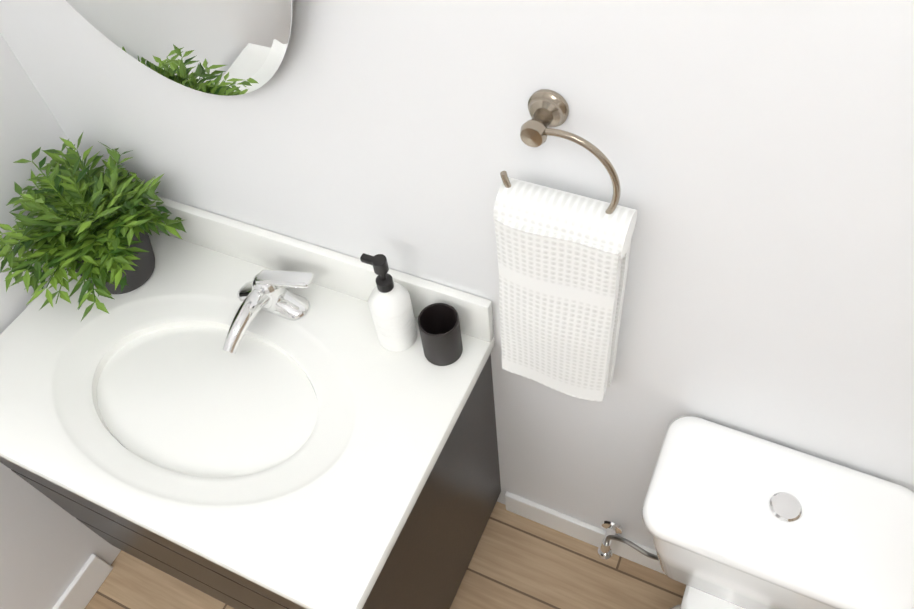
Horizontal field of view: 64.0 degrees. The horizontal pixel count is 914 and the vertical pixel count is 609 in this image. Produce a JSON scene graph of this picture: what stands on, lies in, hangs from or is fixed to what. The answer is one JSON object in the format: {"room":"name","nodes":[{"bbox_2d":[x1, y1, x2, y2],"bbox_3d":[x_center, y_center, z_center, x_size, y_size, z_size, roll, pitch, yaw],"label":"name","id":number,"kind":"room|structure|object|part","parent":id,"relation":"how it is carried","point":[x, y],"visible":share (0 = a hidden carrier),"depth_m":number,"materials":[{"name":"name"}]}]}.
{"room":"bathroom","nodes":[
{"label":"bathroom","id":0,"kind":"room"},
{"bbox_2d":[0,33,120,608],"bbox_3d":[-1.203,0.167,0.903,0.100,2.450,2.200,18,57,18],"label":"wall","id":1,"kind":"structure","parent":0,"point":[49,547],"depth_m":1.64,"materials":[{"name":"white paint"}]},
{"bbox_2d":[52,554,112,608],"bbox_3d":[-1.211,1.158,1.630,0.014,0.105,1.268,18,57,18],"label":"baseboard","id":2,"kind":"structure","parent":1,"relation":"attached to","point":[87,582],"depth_m":1.91,"materials":[{"name":"white wood"}]},
{"bbox_2d":[85,502,685,608],"bbox_3d":[0.112,1.308,1.485,2.788,0.050,2.200,18,57,18],"label":"floor","id":3,"kind":"structure","parent":0,"point":[517,561],"depth_m":1.91,"materials":[{"name":"brown wood"}]},
{"bbox_2d":[0,196,500,608],"bbox_3d":[-0.432,0.347,1.642,0.917,0.938,0.555,18,57,18],"label":"bathroom vanity","id":4,"kind":"object","parent":3,"relation":"on","point":[235,414],"visible":0.92,"depth_m":1.34,"materials":[{"name":"white ceramic"}]},
{"bbox_2d":[0,132,185,320],"bbox_3d":[-0.705,-0.116,1.380,0.321,0.290,0.307,18,57,18],"label":"potted plant","id":5,"kind":"object","parent":4,"relation":"on","point":[92,227],"visible":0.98,"depth_m":1.35,"materials":[{"name":"green plant"}]},
{"bbox_3d":[-0.536,0.552,1.530,0.893,0.695,0.018,18,57,18],"label":"drawer","id":6,"kind":"part","parent":4,"relation":"part of","materials":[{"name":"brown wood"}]},
{"bbox_2d":[222,269,313,353],"bbox_3d":[-0.377,0.009,1.370,0.188,0.105,0.181,18,57,18],"label":"faucet","id":7,"kind":"object","parent":4,"relation":"on","point":[273,304],"depth_m":1.40,"materials":[{"name":"silver metal"}]},
{"bbox_2d":[360,253,416,351],"bbox_3d":[-0.119,-0.006,1.283,0.075,0.222,0.075,18,57,18],"label":"soap dispenser","id":8,"kind":"object","parent":4,"relation":"on","point":[390,307],"visible":1,"depth_m":1.27,"materials":[{"name":"white ceramic"}]},
{"bbox_2d":[418,303,462,365],"bbox_3d":[-0.029,0.054,1.306,0.072,0.099,0.072,18,57,18],"label":"cup","id":9,"kind":"object","parent":4,"relation":"on","point":[439,330],"visible":1,"depth_m":1.29,"materials":[{"name":"black"}]},
{"bbox_2d":[597,416,913,608],"bbox_3d":[0.402,0.739,1.343,0.486,0.812,0.757,18,57,18],"label":"toilet","id":10,"kind":"object","parent":3,"relation":"on","point":[733,519],"visible":1,"depth_m":1.15,"materials":[{"name":"white ceramic"}]},
{"bbox_2d":[0,0,913,549],"bbox_3d":[0.420,-0.169,0.997,2.788,2.450,0.250,18,57,18],"label":"wall","id":11,"kind":"structure","parent":0,"point":[758,154],"depth_m":1.00,"materials":[{"name":"white paint"}]},
{"bbox_2d":[66,0,292,95],"bbox_3d":[-0.418,-0.514,0.864,0.604,0.647,0.072,18,57,18],"label":"oval mirror","id":12,"kind":"object","parent":11,"relation":"attached to","point":[227,47],"visible":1,"depth_m":1.03,"materials":[{"name":"clear glass"}]},
{"bbox_2d":[493,89,636,401],"bbox_3d":[0.154,-0.042,1.063,0.182,0.562,0.090,18,57,18],"label":"towel ring","id":13,"kind":"object","parent":11,"relation":"attached to","point":[563,259],"visible":1,"depth_m":1.00,"materials":[{"name":"white fabric"}]},
{"bbox_2d":[505,492,665,574],"bbox_3d":[0.551,0.663,1.830,0.927,0.105,0.014,18,57,18],"label":"baseboard","id":14,"kind":"structure","parent":11,"relation":"attached to","point":[553,519],"depth_m":1.90,"materials":[{"name":"white wood"}]}
]}

